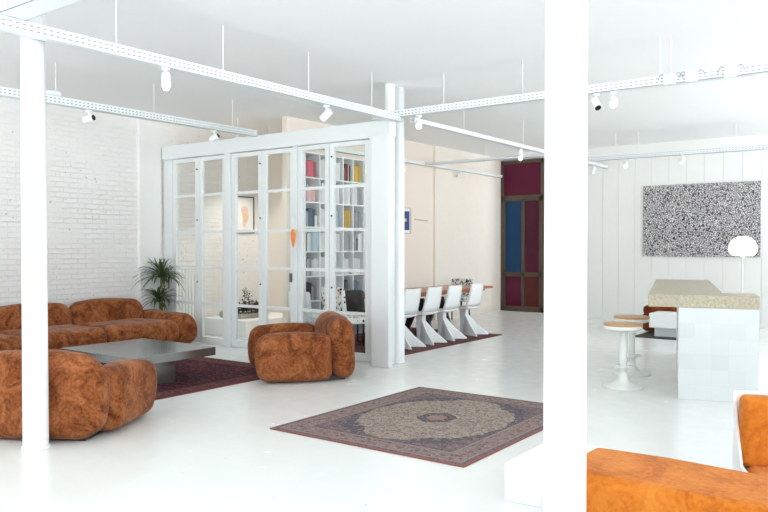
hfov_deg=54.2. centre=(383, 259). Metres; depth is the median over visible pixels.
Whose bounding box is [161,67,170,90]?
spotlight
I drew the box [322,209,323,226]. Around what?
book
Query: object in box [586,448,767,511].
sofa
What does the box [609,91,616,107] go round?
spotlight
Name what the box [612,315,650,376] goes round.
bar stool
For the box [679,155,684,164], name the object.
spotlight
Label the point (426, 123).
cable tray
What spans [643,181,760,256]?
canvas
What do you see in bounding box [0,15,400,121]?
cable tray
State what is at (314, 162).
book
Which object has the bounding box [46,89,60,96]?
box
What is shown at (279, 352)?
armchair
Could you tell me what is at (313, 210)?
book
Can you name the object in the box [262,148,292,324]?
door
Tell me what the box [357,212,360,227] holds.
book
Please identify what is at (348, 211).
book
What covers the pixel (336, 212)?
book
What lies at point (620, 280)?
wall
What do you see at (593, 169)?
spotlight
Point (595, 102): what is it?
spotlight
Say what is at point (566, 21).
column
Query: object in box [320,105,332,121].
spotlight
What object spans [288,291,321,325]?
chair
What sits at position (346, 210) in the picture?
book
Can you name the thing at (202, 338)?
door
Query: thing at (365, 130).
beam
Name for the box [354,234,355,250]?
book
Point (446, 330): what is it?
dining chair
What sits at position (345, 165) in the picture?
book
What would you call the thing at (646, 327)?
cushion
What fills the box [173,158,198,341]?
door
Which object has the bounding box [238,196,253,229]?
framed drawing
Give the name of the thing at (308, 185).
book
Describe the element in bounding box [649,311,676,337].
table
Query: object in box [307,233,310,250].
book
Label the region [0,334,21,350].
seat cushion
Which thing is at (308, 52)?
hanging rod
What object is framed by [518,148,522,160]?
spotlight
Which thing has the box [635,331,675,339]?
rug
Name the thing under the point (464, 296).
upholstered chair
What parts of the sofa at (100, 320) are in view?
arm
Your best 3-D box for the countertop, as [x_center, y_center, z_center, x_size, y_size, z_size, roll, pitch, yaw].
[3.712,0.382,8.905,0.995,0.125,3.515,0,1,21]
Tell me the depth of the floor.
5.65 m
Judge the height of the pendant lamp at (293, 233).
0.425 m
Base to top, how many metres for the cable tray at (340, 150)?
0.060 m
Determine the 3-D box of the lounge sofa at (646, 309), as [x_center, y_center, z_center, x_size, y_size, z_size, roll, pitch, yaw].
[5.348,0.987,12.939,1.580,0.510,0.950,1,1,31]
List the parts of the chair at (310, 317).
backrest, seat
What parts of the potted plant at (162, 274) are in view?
stem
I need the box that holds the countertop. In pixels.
[648,279,759,308]
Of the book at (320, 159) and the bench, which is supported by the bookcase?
the book at (320, 159)
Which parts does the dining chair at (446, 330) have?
post, seat, backrest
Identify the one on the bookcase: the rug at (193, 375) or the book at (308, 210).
the book at (308, 210)
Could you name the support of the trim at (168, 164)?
attached to the wall at (92, 253)
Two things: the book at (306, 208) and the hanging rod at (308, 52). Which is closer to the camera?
the hanging rod at (308, 52)
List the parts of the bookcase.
panel, shelf, shelf, shelf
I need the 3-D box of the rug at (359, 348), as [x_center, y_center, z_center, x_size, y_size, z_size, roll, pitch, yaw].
[0.173,1.286,11.950,2.120,0.012,3.300,1,1,36]
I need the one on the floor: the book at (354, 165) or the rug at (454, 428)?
the rug at (454, 428)
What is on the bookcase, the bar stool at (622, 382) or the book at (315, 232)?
the book at (315, 232)
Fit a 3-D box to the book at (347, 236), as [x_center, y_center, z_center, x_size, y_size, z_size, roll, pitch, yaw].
[-0.689,-0.267,12.617,0.200,0.254,0.054,1,1,36]
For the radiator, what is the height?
1.100 m
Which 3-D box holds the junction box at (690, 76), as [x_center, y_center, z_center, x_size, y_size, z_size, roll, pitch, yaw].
[2.900,-1.724,7.076,0.238,0.111,0.045,1,1,36]
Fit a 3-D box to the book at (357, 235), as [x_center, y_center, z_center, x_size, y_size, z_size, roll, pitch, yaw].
[-0.509,-0.285,12.864,0.200,0.280,0.047,1,1,36]
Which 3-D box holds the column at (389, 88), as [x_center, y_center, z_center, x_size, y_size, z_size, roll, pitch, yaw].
[0.078,-1.964,9.397,0.040,0.440,0.150,1,1,36]
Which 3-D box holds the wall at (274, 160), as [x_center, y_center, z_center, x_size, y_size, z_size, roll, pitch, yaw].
[-1.440,-0.496,13.493,1.800,3.520,0.150,1,1,36]
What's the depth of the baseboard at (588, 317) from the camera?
15.31 m
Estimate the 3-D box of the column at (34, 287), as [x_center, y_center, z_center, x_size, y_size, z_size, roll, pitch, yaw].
[-2.588,-0.356,5.552,0.204,3.518,0.204,1,1,36]
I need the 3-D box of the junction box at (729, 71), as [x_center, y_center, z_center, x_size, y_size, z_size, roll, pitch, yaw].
[3.175,-1.721,6.876,0.238,0.111,0.045,1,1,36]
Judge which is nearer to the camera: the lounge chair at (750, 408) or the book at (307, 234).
the lounge chair at (750, 408)
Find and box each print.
[404,207,410,233]
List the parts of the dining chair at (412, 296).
seat, backrest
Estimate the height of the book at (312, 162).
0.245 m
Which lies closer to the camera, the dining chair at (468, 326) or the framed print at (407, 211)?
the dining chair at (468, 326)
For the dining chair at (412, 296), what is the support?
on the rug at (359, 348)
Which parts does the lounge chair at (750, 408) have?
panel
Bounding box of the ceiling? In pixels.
[0,0,767,156]
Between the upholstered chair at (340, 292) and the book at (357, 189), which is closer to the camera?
the upholstered chair at (340, 292)
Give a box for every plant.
[132,257,185,311]
[238,288,258,318]
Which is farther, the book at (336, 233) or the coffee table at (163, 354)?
the book at (336, 233)
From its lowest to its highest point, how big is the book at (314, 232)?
0.294 m
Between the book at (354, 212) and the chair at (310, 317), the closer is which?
the chair at (310, 317)
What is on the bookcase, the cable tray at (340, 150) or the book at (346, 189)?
the book at (346, 189)
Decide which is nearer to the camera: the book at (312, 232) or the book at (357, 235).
the book at (312, 232)
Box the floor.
[0,310,767,511]
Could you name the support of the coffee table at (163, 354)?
on the rug at (193, 375)
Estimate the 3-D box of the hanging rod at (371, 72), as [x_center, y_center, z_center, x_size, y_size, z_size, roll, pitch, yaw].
[-0.141,-1.948,8.722,0.008,0.450,0.008,-1,1,-31]
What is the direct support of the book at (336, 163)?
on the bookcase
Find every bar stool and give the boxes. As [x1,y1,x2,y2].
[602,321,643,390]
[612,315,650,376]
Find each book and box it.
[306,160,307,176]
[306,208,311,226]
[306,209,309,225]
[306,211,307,225]
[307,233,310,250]
[307,234,308,250]
[307,258,310,275]
[308,160,309,176]
[308,185,312,201]
[308,186,310,201]
[309,160,311,176]
[311,258,315,275]
[311,260,313,275]
[311,285,315,299]
[312,162,313,176]
[312,209,314,226]
[312,232,313,250]
[314,162,315,177]
[314,232,315,250]
[315,232,317,250]
[320,159,323,177]
[321,183,323,202]
[321,233,323,250]
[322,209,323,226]
[336,163,337,179]
[336,212,337,226]
[336,233,339,250]
[336,234,337,250]
[337,188,338,203]
[338,163,339,179]
[344,164,346,180]
[345,188,347,203]
[345,234,346,250]
[346,210,347,227]
[347,236,348,250]
[348,188,349,203]
[348,211,349,227]
[354,165,355,181]
[354,188,355,204]
[354,212,355,227]
[354,233,361,250]
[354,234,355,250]
[356,234,359,250]
[357,166,358,181]
[357,189,358,204]
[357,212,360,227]
[357,213,358,227]
[358,165,360,182]
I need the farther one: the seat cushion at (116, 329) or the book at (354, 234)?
the book at (354, 234)
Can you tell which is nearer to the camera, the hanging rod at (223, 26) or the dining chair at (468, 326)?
the hanging rod at (223, 26)
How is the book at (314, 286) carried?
on the bookcase
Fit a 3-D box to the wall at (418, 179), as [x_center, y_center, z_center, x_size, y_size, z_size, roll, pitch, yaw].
[-0.300,-0.495,13.480,0.100,3.520,4.270,1,1,36]
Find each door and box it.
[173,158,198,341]
[199,155,224,344]
[232,151,262,347]
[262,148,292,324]
[298,143,329,322]
[330,140,369,361]
[500,158,544,312]
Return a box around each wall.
[0,97,258,316]
[268,154,282,312]
[282,116,432,322]
[433,146,501,319]
[502,157,544,160]
[587,134,767,325]
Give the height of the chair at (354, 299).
0.841 m
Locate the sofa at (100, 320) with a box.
[0,298,196,350]
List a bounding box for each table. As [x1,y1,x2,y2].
[61,338,215,384]
[364,285,492,329]
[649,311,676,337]
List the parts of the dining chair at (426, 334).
post, seat, backrest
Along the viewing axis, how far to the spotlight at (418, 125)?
8.92 m
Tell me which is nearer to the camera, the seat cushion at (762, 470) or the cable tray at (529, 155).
the seat cushion at (762, 470)
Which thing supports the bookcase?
on the floor
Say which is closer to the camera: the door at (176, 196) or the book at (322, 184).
the door at (176, 196)
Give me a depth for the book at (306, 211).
11.73 m
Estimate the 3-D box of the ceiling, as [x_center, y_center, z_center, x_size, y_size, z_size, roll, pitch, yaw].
[1.828,-2.226,6.051,16.200,0.200,20.000,1,1,36]
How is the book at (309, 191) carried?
on the bookcase
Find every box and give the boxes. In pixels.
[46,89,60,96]
[658,72,682,84]
[679,69,705,82]
[717,64,744,77]
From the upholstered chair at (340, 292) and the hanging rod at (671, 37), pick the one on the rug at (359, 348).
the upholstered chair at (340, 292)
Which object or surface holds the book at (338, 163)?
on the bookcase
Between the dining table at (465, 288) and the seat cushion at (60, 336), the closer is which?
the seat cushion at (60, 336)
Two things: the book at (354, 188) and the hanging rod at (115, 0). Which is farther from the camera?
the book at (354, 188)
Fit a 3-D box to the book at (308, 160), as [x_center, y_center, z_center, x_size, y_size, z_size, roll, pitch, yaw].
[-1.256,-1.415,11.816,0.200,0.258,0.042,1,1,36]
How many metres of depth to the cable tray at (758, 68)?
7.65 m
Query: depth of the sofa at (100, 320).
10.33 m
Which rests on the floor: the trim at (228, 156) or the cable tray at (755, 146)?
the trim at (228, 156)
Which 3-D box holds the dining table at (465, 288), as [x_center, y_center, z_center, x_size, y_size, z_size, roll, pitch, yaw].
[0.741,0.890,13.014,0.840,0.740,3.300,1,1,36]
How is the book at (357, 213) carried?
on the bookcase
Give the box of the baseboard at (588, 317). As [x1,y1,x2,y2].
[587,316,767,328]
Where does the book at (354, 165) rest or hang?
on the bookcase
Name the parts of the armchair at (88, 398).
backrest, arm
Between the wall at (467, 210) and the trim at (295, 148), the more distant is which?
the wall at (467, 210)
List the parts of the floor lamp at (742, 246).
lamp shade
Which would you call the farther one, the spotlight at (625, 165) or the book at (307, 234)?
the spotlight at (625, 165)
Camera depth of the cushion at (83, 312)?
10.76 m
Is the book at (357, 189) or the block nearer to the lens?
the block
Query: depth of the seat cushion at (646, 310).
12.82 m
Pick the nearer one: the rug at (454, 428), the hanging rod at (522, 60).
the rug at (454, 428)
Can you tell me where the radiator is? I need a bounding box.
[178,270,195,320]
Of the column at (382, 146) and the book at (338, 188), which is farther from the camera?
the book at (338, 188)
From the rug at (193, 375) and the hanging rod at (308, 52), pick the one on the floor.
the rug at (193, 375)
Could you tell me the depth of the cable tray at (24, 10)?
5.03 m
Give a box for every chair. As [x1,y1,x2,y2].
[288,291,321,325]
[321,286,364,324]
[345,289,364,345]
[405,288,425,349]
[416,286,446,344]
[437,284,466,340]
[444,278,472,319]
[458,283,487,336]
[733,390,767,475]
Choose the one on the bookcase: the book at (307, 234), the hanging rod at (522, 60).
the book at (307, 234)
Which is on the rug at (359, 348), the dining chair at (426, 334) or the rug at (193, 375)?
the dining chair at (426, 334)
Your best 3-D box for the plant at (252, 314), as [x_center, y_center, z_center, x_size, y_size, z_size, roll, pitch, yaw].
[-2.291,0.727,12.780,0.512,0.523,0.783,1,1,36]
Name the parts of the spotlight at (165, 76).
bulb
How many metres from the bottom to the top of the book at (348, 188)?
0.280 m
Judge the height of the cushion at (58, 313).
0.662 m
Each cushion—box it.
[0,303,71,330]
[0,324,106,349]
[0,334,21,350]
[69,298,142,324]
[78,318,178,341]
[642,313,653,330]
[643,305,676,313]
[747,466,767,475]
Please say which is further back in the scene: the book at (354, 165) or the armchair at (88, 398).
the book at (354, 165)
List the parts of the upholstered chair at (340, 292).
backrest, seat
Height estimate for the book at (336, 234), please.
0.282 m
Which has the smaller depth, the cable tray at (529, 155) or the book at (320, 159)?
the book at (320, 159)
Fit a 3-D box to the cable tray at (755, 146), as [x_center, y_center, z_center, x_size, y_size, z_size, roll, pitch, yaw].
[5.539,-1.822,12.571,4.650,0.085,0.100,1,1,36]
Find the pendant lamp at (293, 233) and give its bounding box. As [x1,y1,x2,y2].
[291,217,296,246]
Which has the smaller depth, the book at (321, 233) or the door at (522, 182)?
the book at (321, 233)
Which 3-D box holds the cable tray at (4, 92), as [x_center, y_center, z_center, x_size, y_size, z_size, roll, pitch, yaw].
[-3.646,-1.747,8.256,0.100,0.085,6.120,1,1,36]
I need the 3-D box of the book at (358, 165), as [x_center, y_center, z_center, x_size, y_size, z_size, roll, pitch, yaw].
[-0.494,-1.451,12.865,0.200,0.292,0.042,1,1,36]
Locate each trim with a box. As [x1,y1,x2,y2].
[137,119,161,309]
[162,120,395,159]
[164,160,172,311]
[224,153,233,346]
[293,146,297,322]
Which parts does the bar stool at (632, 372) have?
post, seat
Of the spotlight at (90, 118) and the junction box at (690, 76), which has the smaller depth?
the junction box at (690, 76)
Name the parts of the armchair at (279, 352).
arm, arm, backrest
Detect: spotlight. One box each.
[82,110,95,122]
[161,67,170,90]
[209,130,219,142]
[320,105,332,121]
[415,115,421,129]
[457,171,463,178]
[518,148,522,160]
[590,93,601,110]
[590,166,595,174]
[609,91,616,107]
[623,159,627,167]
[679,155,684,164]
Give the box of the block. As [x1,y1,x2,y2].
[505,444,609,507]
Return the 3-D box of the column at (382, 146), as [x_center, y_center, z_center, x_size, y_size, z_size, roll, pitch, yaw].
[-0.001,-0.099,9.394,0.355,2.870,0.300,1,1,36]
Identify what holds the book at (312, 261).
on the bookcase
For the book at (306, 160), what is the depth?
11.73 m
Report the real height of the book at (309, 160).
0.268 m
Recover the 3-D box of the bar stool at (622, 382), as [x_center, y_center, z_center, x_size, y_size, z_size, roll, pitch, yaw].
[2.545,1.020,7.997,0.430,0.682,0.430,1,1,36]
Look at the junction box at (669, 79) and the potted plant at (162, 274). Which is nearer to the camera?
the junction box at (669, 79)
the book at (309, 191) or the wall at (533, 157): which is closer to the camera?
the book at (309, 191)
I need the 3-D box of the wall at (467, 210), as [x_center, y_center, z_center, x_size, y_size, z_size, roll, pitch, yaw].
[1.837,-0.546,16.378,0.150,3.520,2.930,1,1,36]
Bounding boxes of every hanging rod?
[115,0,116,43]
[223,26,223,69]
[308,52,308,90]
[371,72,371,106]
[522,60,522,93]
[660,38,660,74]
[670,37,671,73]
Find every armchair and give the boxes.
[0,349,156,440]
[248,311,354,381]
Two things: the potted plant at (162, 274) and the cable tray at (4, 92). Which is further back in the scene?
the potted plant at (162, 274)
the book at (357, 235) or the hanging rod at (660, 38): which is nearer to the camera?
the hanging rod at (660, 38)
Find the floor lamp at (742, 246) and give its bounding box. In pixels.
[728,236,757,292]
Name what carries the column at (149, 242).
attached to the wall at (92, 253)
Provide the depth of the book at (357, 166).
12.77 m
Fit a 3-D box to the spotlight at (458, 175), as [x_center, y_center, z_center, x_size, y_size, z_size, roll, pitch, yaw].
[1.593,-1.757,15.688,0.144,0.151,0.080,0,1,-24]
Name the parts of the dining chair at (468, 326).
post, seat, backrest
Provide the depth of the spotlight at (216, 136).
10.10 m
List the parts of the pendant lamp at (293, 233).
lamp shade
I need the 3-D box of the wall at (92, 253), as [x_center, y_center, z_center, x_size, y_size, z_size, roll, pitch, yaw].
[-4.665,-0.449,10.799,0.250,3.520,20.000,1,1,36]
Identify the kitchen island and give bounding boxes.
[648,279,759,401]
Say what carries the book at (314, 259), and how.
on the bookcase
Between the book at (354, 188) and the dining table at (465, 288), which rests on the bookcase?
the book at (354, 188)
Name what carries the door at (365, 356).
attached to the beam at (365, 130)
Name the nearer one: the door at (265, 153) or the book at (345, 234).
the door at (265, 153)
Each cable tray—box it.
[0,0,84,20]
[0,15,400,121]
[0,86,256,136]
[320,148,501,177]
[371,62,767,120]
[410,117,607,168]
[425,154,544,164]
[588,144,767,161]
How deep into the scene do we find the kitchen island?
7.26 m
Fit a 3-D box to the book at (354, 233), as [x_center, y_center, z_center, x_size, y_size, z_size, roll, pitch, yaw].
[-0.479,-0.294,12.906,0.200,0.297,0.052,1,1,36]
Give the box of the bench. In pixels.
[205,312,282,338]
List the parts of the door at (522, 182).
pane, pane, pane, pane, pane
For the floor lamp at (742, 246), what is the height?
1.627 m
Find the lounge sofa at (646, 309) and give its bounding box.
[642,305,676,330]
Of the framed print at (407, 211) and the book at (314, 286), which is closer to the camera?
the book at (314, 286)
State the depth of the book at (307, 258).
11.80 m
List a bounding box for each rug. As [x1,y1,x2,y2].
[155,357,259,399]
[270,387,542,467]
[355,327,501,354]
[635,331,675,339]
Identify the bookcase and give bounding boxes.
[304,151,364,333]
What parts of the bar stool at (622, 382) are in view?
seat, post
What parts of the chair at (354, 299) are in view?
backrest, leg, leg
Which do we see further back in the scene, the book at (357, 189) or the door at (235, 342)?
the book at (357, 189)
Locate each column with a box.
[20,14,50,451]
[370,134,394,367]
[385,83,394,110]
[395,87,405,363]
[543,0,587,511]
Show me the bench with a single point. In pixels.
(213, 325)
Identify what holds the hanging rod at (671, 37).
hanging from the ceiling
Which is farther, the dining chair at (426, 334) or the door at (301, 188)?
the dining chair at (426, 334)
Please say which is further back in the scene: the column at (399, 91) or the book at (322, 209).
the book at (322, 209)
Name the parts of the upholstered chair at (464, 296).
seat, backrest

